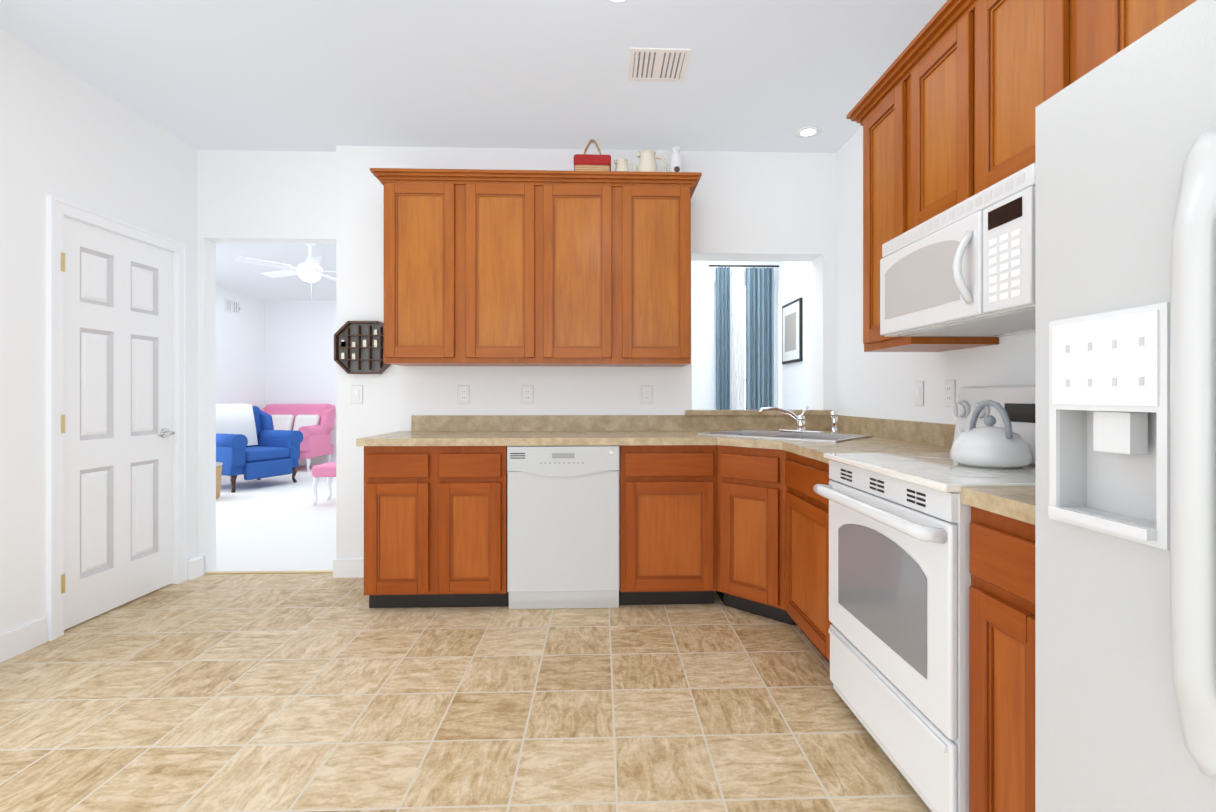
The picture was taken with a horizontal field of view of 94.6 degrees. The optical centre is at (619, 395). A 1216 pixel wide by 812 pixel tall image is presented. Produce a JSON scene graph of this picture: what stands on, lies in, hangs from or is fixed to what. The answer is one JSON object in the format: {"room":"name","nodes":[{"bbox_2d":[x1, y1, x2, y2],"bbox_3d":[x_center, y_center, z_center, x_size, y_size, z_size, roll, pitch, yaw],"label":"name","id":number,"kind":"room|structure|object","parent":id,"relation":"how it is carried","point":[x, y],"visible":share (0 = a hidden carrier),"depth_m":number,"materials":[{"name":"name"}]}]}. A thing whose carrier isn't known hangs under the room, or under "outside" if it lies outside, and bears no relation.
{"room":"kitchen","nodes":[
{"label":"kitchen","id":0,"kind":"room"},
{"bbox_2d":[0,29,197,631],"bbox_3d":[-2.683,-0.220,0.371,0.120,2.750,6.520,0,0,-2],"label":"wall","id":1,"kind":"structure","parent":0,"point":[65,134],"depth_m":2.62,"materials":[{"name":"white paint"}]},
{"bbox_2d":[0,556,204,662],"bbox_3d":[-2.601,1.092,0.434,0.049,0.127,6.400,0,0,-2],"label":"baseboard","id":2,"kind":"structure","parent":1,"relation":"attached to","point":[22,638],"depth_m":2.55,"materials":[{"name":"white wood"}]},
{"bbox_2d":[46,195,186,640],"bbox_3d":[-2.738,0.104,3.072,0.093,2.102,0.868,0,0,-2],"label":"door frame","id":3,"kind":"structure","parent":1,"relation":"attached to","point":[58,209],"depth_m":2.70,"materials":[{"name":"white wood"}]},
{"bbox_2d":[61,216,174,629],"bbox_3d":[-2.714,0.133,3.065,0.096,2.024,0.748,0,0,-2],"label":"pantry door","id":4,"kind":"structure","parent":1,"relation":"in","point":[117,424],"depth_m":3.03,"materials":[{"name":"white wood"}]},
{"bbox_2d":[216,286,264,409],"bbox_3d":[-5.872,-0.220,6.560,0.120,2.750,5.830,0,0,-2],"label":"wall","id":5,"kind":"structure","parent":0,"point":[240,358],"depth_m":8.70,"materials":[{"name":"white paint"}]},
{"bbox_2d":[225,298,239,314],"bbox_3d":[-5.867,-1.356,8.496,0.020,0.200,0.340,0,0,-2],"label":"air vent","id":6,"kind":"object","parent":5,"relation":"in","point":[232,306],"visible":1,"depth_m":8.50,"materials":[{"name":"white"}]},
{"bbox_2d":[198,150,335,571],"bbox_3d":[-3.836,-0.220,3.653,4.050,2.750,0.120,0,0,-2],"label":"wall","id":7,"kind":"structure","parent":0,"point":[250,196],"depth_m":3.65,"materials":[{"name":"white paint"}]},
{"bbox_2d":[205,570,332,573],"bbox_3d":[-2.263,1.152,3.657,0.865,0.006,0.040,0,0,-2],"label":"trim","id":8,"kind":"structure","parent":7,"relation":"attached to","point":[269,572],"depth_m":3.65,"materials":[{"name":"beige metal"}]},
{"bbox_2d":[209,465,335,571],"bbox_3d":[-1.437,1.185,6.652,9.050,0.060,5.950,0,0,-2],"label":"floor carpet","id":9,"kind":"object","parent":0,"point":[279,523],"depth_m":5.03,"materials":[{"name":"white carpet"}]},
{"bbox_2d":[216,462,222,498],"bbox_3d":[-4.679,0.953,6.216,0.450,0.401,0.450,0,0,-2],"label":"basket","id":10,"kind":"object","parent":9,"relation":"on","point":[218,474],"visible":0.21,"depth_m":6.25,"materials":[{"name":"wicker"}]},
{"bbox_2d":[216,404,302,492],"bbox_3d":[-4.829,0.634,7.220,0.939,1.059,0.960,0,0,20],"label":"armchair","id":11,"kind":"object","parent":9,"relation":"on","point":[252,443],"visible":0.85,"depth_m":7.19,"materials":[{"name":"blue fabric"}]},
{"bbox_2d":[261,404,334,471],"bbox_3d":[-5.271,0.649,8.883,1.160,1.029,0.911,0,0,-2],"label":"settee","id":12,"kind":"object","parent":9,"relation":"on","point":[313,424],"visible":0.35,"depth_m":9.00,"materials":[{"name":"pink fabric"}]},
{"bbox_2d":[312,462,335,505],"bbox_3d":[-2.993,0.948,6.074,0.508,0.426,0.400,0,0,-2],"label":"ottoman","id":13,"kind":"object","parent":9,"relation":"on","point":[328,469],"visible":0.48,"depth_m":5.88,"materials":[{"name":"pink fabric"}]},
{"bbox_2d":[265,300,335,457],"bbox_3d":[-1.521,-0.221,9.536,9.020,2.750,0.120,0,0,-2],"label":"wall","id":14,"kind":"structure","parent":0,"point":[300,365],"depth_m":9.35,"materials":[{"name":"white paint"}]},
{"bbox_2d":[299,458,335,464],"bbox_3d":[-1.558,1.097,9.468,8.700,0.115,0.014,0,0,-2],"label":"baseboard","id":15,"kind":"structure","parent":14,"relation":"attached to","point":[316,461],"depth_m":9.33,"materials":[{"name":"white"}]},
{"bbox_2d":[0,573,930,811],"bbox_3d":[-0.547,1.185,0.444,4.395,0.060,6.520,0,0,-2],"label":"floor","id":16,"kind":"structure","parent":0,"point":[311,692],"depth_m":2.04,"materials":[{"name":"tile"}]},
{"bbox_2d":[364,446,435,607],"bbox_3d":[-1.184,0.711,3.277,0.372,0.889,0.628,0,0,-2],"label":"base cabinet","id":17,"kind":"object","parent":16,"relation":"on","point":[400,481],"depth_m":2.97,"materials":[{"name":"brown wood"}]},
{"bbox_2d":[436,446,508,606],"bbox_3d":[-0.809,0.711,3.290,0.380,0.889,0.628,0,0,-2],"label":"base cabinet","id":18,"kind":"object","parent":16,"relation":"on","point":[471,481],"depth_m":2.99,"materials":[{"name":"brown wood"}]},
{"bbox_2d":[507,445,619,608],"bbox_3d":[-0.312,0.711,3.299,0.602,0.884,0.630,0,0,-2],"label":"dishwasher","id":19,"kind":"object","parent":16,"relation":"on","point":[563,526],"visible":1,"depth_m":3.00,"materials":[{"name":"grey metal"}]},
{"bbox_2d":[619,445,703,604],"bbox_3d":[0.289,0.711,3.299,0.590,0.889,0.685,0,0,-2],"label":"base cabinet","id":20,"kind":"object","parent":16,"relation":"on","point":[662,486],"depth_m":3.02,"materials":[{"name":"brown wood"}]},
{"bbox_2d":[698,429,873,619],"bbox_3d":[0.940,0.690,3.171,0.992,0.931,0.985,0,0,-2],"label":"base cabinet","id":21,"kind":"object","parent":16,"relation":"on","point":[746,529],"depth_m":2.95,"materials":[{"name":"brown wood"}]},
{"bbox_2d":[356,415,880,449],"bbox_3d":[0.023,0.195,3.148,2.828,0.140,0.969,0,0,-2],"label":"countertop","id":22,"kind":"structure","parent":21,"relation":"on","point":[426,430],"depth_m":3.57,"materials":[{"name":"stone"}]},
{"bbox_2d":[698,429,873,441],"bbox_3d":[0.924,0.306,3.161,0.933,0.178,0.933,0,0,-2],"label":"sink","id":23,"kind":"object","parent":22,"relation":"in","point":[822,437],"depth_m":3.20,"materials":[{"name":"silver metal"}]},
{"bbox_2d":[758,406,837,433],"bbox_3d":[1.027,0.138,3.292,0.421,0.157,0.281,0,0,-2],"label":"faucet","id":24,"kind":"object","parent":22,"relation":"on","point":[800,420],"visible":1,"depth_m":3.31,"materials":[{"name":"silver metal"}]},
{"bbox_2d":[780,419,954,463],"bbox_3d":[1.122,0.195,2.596,0.668,0.140,0.870,0,0,-2],"label":"countertop","id":25,"kind":"structure","parent":21,"relation":"on","point":[896,436],"depth_m":2.67,"materials":[{"name":"laminate"}]},
{"bbox_2d":[776,449,831,663],"bbox_3d":[1.106,0.711,2.502,0.706,0.889,0.679,0,0,-2],"label":"base cabinet","id":26,"kind":"object","parent":16,"relation":"on","point":[802,515],"depth_m":2.51,"materials":[{"name":"brown wood"}]},
{"bbox_2d":[813,385,1034,811],"bbox_3d":[1.098,0.560,1.778,0.717,1.190,0.760,0,0,-2],"label":"range","id":27,"kind":"object","parent":16,"relation":"on","point":[899,559],"visible":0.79,"depth_m":1.62,"materials":[{"name":"white enamelled metal"},{"name":"glass"}]},
{"bbox_2d":[950,400,1031,467],"bbox_3d":[1.156,0.114,1.775,0.216,0.204,0.260,0,0,-2],"label":"kettle","id":28,"kind":"object","parent":27,"relation":"on","point":[989,445],"visible":1,"depth_m":1.69,"materials":[{"name":"white metal"}]},
{"bbox_2d":[969,506,1034,811],"bbox_3d":[1.178,0.711,1.256,0.648,0.889,0.282,0,0,-2],"label":"base cabinet","id":29,"kind":"object","parent":16,"relation":"on","point":[1002,675],"visible":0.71,"depth_m":1.27,"materials":[{"name":"brown wood"}]},
{"bbox_2d":[961,486,1034,524],"bbox_3d":[1.175,0.195,1.256,0.653,0.140,0.285,0,0,-2],"label":"countertop","id":30,"kind":"structure","parent":29,"relation":"on","point":[1017,503],"depth_m":1.27,"materials":[{"name":"stone"}]},
{"bbox_2d":[1035,0,1215,811],"bbox_3d":[1.143,0.295,0.658,0.723,1.720,0.903,0,0,-2],"label":"fridge","id":31,"kind":"object","parent":16,"relation":"on","point":[1125,429],"visible":1,"depth_m":0.91,"materials":[{"name":"grey metal"}]},
{"bbox_2d":[0,0,946,299],"bbox_3d":[-1.326,-1.645,3.394,9.050,0.100,12.470,0,0,-2],"label":"ceiling","id":32,"kind":"structure","parent":0,"point":[332,74],"depth_m":2.75,"materials":[{"name":"grey paint"}]},
{"bbox_2d":[235,244,335,300],"bbox_3d":[-3.190,-1.285,5.826,1.267,0.620,1.246,0,0,-2],"label":"ceiling fan","id":33,"kind":"object","parent":32,"relation":"hanging from","point":[310,269],"visible":0.77,"depth_m":5.70,"materials":[{"name":"white"}]},
{"bbox_2d":[628,47,690,81],"bbox_3d":[0.184,-1.591,2.700,0.280,0.006,0.260,0,0,-2],"label":"ceiling vent","id":34,"kind":"object","parent":32,"relation":"in","point":[658,64],"visible":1,"depth_m":2.69,"materials":[{"name":"white metal"}]},
{"bbox_2d":[795,126,821,137],"bbox_3d":[1.136,-1.591,3.383,0.156,0.006,0.156,0,0,-2],"label":"recessed light","id":35,"kind":"object","parent":32,"relation":"in","point":[807,131],"visible":1,"depth_m":3.38,"materials":[{"name":"white"}]},
{"bbox_2d":[336,146,835,558],"bbox_3d":[-0.137,-0.220,3.735,3.350,2.750,0.210,0,0,-2],"label":"wall","id":36,"kind":"structure","parent":0,"point":[766,206],"depth_m":3.62,"materials":[{"name":"white paint"}]},
{"bbox_2d":[333,558,363,577],"bbox_3d":[-1.617,1.097,3.677,0.414,0.115,0.224,0,0,-2],"label":"baseboard","id":37,"kind":"structure","parent":36,"relation":"attached to","point":[348,568],"depth_m":3.56,"materials":[{"name":"white wood"}]},
{"bbox_2d":[351,385,362,403],"bbox_3d":[-1.677,-0.009,3.571,0.075,0.119,0.012,0,0,-2],"label":"light switch","id":38,"kind":"object","parent":36,"relation":"attached to","point":[356,394],"visible":1,"depth_m":3.57,"materials":[{"name":"grey plastic"}]},
{"bbox_2d":[334,321,390,373],"bbox_3d":[-1.616,-0.305,3.553,0.364,0.334,0.050,0,0,-2],"label":"wall shelf","id":39,"kind":"object","parent":36,"relation":"attached to","point":[358,347],"visible":0.81,"depth_m":3.56,"materials":[{"name":"grey"}]},
{"bbox_2d":[458,385,469,403],"bbox_3d":[-1.002,-0.008,3.595,0.075,0.119,0.009,0,0,-2],"label":"electrical outlet","id":40,"kind":"object","parent":36,"relation":"attached to","point":[463,394],"visible":1,"depth_m":3.59,"materials":[{"name":"grey plastic"}]},
{"bbox_2d":[522,385,532,403],"bbox_3d":[-0.595,-0.008,3.609,0.075,0.119,0.009,0,0,-2],"label":"electrical outlet","id":41,"kind":"object","parent":36,"relation":"attached to","point":[527,394],"visible":1,"depth_m":3.61,"materials":[{"name":"grey plastic"}]},
{"bbox_2d":[370,168,701,366],"bbox_3d":[-0.481,-0.746,3.424,1.906,1.111,0.384,0,0,-2],"label":"upper cabinet","id":42,"kind":"object","parent":36,"relation":"attached to","point":[483,267],"visible":1,"depth_m":3.27,"materials":[{"name":"brown wood"}]},
{"bbox_2d":[574,140,610,170],"bbox_3d":[-0.165,-1.418,3.408,0.224,0.265,0.154,0,0,-2],"label":"basket","id":43,"kind":"object","parent":42,"relation":"on","point":[588,162],"visible":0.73,"depth_m":3.33,"materials":[{"name":"wicker"}]},
{"bbox_2d":[614,158,636,171],"bbox_3d":[0.033,-1.359,3.395,0.140,0.146,0.096,0,0,-2],"label":"pitcher","id":44,"kind":"object","parent":42,"relation":"on","point":[621,164],"visible":0.56,"depth_m":3.36,"materials":[{"name":"beige ceramic"}]},
{"bbox_2d":[636,149,667,171],"bbox_3d":[0.196,-1.387,3.411,0.192,0.202,0.132,0,0,-2],"label":"pitcher","id":45,"kind":"object","parent":42,"relation":"on","point":[647,161],"visible":0.69,"depth_m":3.37,"materials":[{"name":"beige ceramic"}]},
{"bbox_2d":[669,146,682,171],"bbox_3d":[0.342,-1.397,3.405,0.080,0.222,0.082,0,0,-2],"label":"milk bottle","id":46,"kind":"object","parent":42,"relation":"on","point":[676,164],"visible":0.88,"depth_m":3.38,"materials":[{"name":"white ceramic"}]},
{"bbox_2d":[641,385,652,403],"bbox_3d":[0.176,-0.008,3.635,0.075,0.119,0.009,0,0,-2],"label":"electrical outlet","id":47,"kind":"object","parent":36,"relation":"attached to","point":[646,394],"visible":1,"depth_m":3.63,"materials":[{"name":"grey plastic"}]},
{"bbox_2d":[685,409,832,414],"bbox_3d":[0.898,0.109,3.754,0.958,0.032,0.262,0,0,-2],"label":"sill","id":48,"kind":"structure","parent":36,"relation":"attached to","point":[748,412],"depth_m":3.62,"materials":[{"name":"laminate"}]},
{"bbox_2d":[692,261,777,409],"bbox_3d":[0.313,-0.220,5.646,2.780,2.750,0.120,0,0,-2],"label":"wall","id":49,"kind":"structure","parent":0,"point":[703,276],"depth_m":5.61,"materials":[{"name":"white paint"}]},
{"bbox_2d":[714,282,745,409],"bbox_3d":[1.248,-0.420,5.686,0.610,1.450,0.095,0,0,-2],"label":"dining room window","id":50,"kind":"structure","parent":49,"relation":"in","point":[715,345],"depth_m":5.63,"materials":[{"name":"white"}]},
{"bbox_2d":[708,265,778,266],"bbox_3d":[1.227,-1.285,5.547,0.700,0.018,0.018,0,0,-2],"label":"curtain rod","id":51,"kind":"object","parent":49,"relation":"attached to","point":[743,265],"visible":0.96,"depth_m":5.54,"materials":[{"name":"black metal"}]},
{"bbox_2d":[716,267,729,409],"bbox_3d":[1.020,-0.183,5.540,0.145,2.175,0.048,0,0,-2],"label":"curtain","id":52,"kind":"object","parent":51,"relation":"hanging from","point":[722,338],"visible":0.58,"depth_m":5.54,"materials":[{"name":"blue fabric"}]},
{"bbox_2d":[730,271,743,409],"bbox_3d":[1.168,-0.170,5.590,0.145,2.150,0.014,0,0,-2],"label":"sheer curtain","id":53,"kind":"object","parent":51,"relation":"hanging from","point":[736,340],"visible":0.65,"depth_m":5.59,"materials":[{"name":"white fabric"}]},
{"bbox_2d":[746,267,773,409],"bbox_3d":[1.387,-0.183,5.553,0.280,2.175,0.048,0,0,-2],"label":"curtain","id":54,"kind":"object","parent":51,"relation":"hanging from","point":[759,338],"visible":0.69,"depth_m":5.55,"materials":[{"name":"blue fabric"}]},
{"bbox_2d":[778,262,810,409],"bbox_3d":[1.674,-0.220,4.767,0.120,2.750,1.730,0,0,-2],"label":"wall","id":55,"kind":"structure","parent":0,"point":[794,379],"depth_m":5.11,"materials":[{"name":"white paint"}]},
{"bbox_2d":[782,297,802,363],"bbox_3d":[1.588,-0.585,5.179,0.023,0.560,0.500,0,0,-2],"label":"picture frame","id":56,"kind":"object","parent":55,"relation":"attached to","point":[792,331],"visible":1,"depth_m":5.12,"materials":[{"name":"black"}]},
{"bbox_2d":[836,126,1034,424],"bbox_3d":[1.587,-0.220,0.577,0.120,2.750,6.640,0,0,-2],"label":"wall","id":57,"kind":"structure","parent":0,"point":[875,385],"depth_m":3.13,"materials":[{"name":"white paint"}]},
{"bbox_2d":[914,381,923,405],"bbox_3d":[1.448,-0.011,2.717,0.012,0.119,0.075,0,0,-2],"label":"light switch","id":58,"kind":"object","parent":57,"relation":"attached to","point":[918,393],"visible":1,"depth_m":2.71,"materials":[{"name":"grey plastic"}]},
{"bbox_2d":[854,60,998,351],"bbox_3d":[1.280,-0.734,2.359,0.368,1.067,0.386,0,0,-2],"label":"upper cabinet","id":59,"kind":"object","parent":57,"relation":"attached to","point":[882,118],"depth_m":2.36,"materials":[{"name":"brown wood"}]},
{"bbox_2d":[906,12,949,230],"bbox_3d":[1.295,-0.927,1.939,0.368,0.680,0.455,0,0,-2],"label":"upper cabinet","id":60,"kind":"object","parent":57,"relation":"attached to","point":[942,112],"depth_m":2.03,"materials":[{"name":"brown wood"}]},
{"bbox_2d":[944,380,955,406],"bbox_3d":[1.457,-0.011,2.478,0.009,0.119,0.075,0,0,-2],"label":"electrical outlet","id":61,"kind":"object","parent":57,"relation":"attached to","point":[949,393],"visible":0.94,"depth_m":2.47,"materials":[{"name":"grey plastic"}]},
{"bbox_2d":[950,0,1065,207],"bbox_3d":[1.305,-0.927,1.624,0.368,0.680,0.470,0,0,-2],"label":"upper cabinet","id":62,"kind":"object","parent":57,"relation":"attached to","point":[1008,57],"depth_m":1.68,"materials":[{"name":"brown wood"}]},
{"bbox_2d":[880,163,1034,336],"bbox_3d":[1.222,-0.404,1.782,0.525,0.358,0.756,0,0,-2],"label":"microwave","id":63,"kind":"object","parent":62,"relation":"attached to","point":[965,268],"visible":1,"depth_m":1.65,"materials":[{"name":"white plastic"},{"name":"painted metal"},{"name":"glass"}]},
{"bbox_2d":[1066,0,1196,86],"bbox_3d":[1.323,-0.927,1.102,0.368,0.680,0.575,0,0,-2],"label":"upper cabinet","id":64,"kind":"object","parent":57,"relation":"attached to","point":[1096,30],"depth_m":1.31,"materials":[{"name":"brown wood"}]}
]}

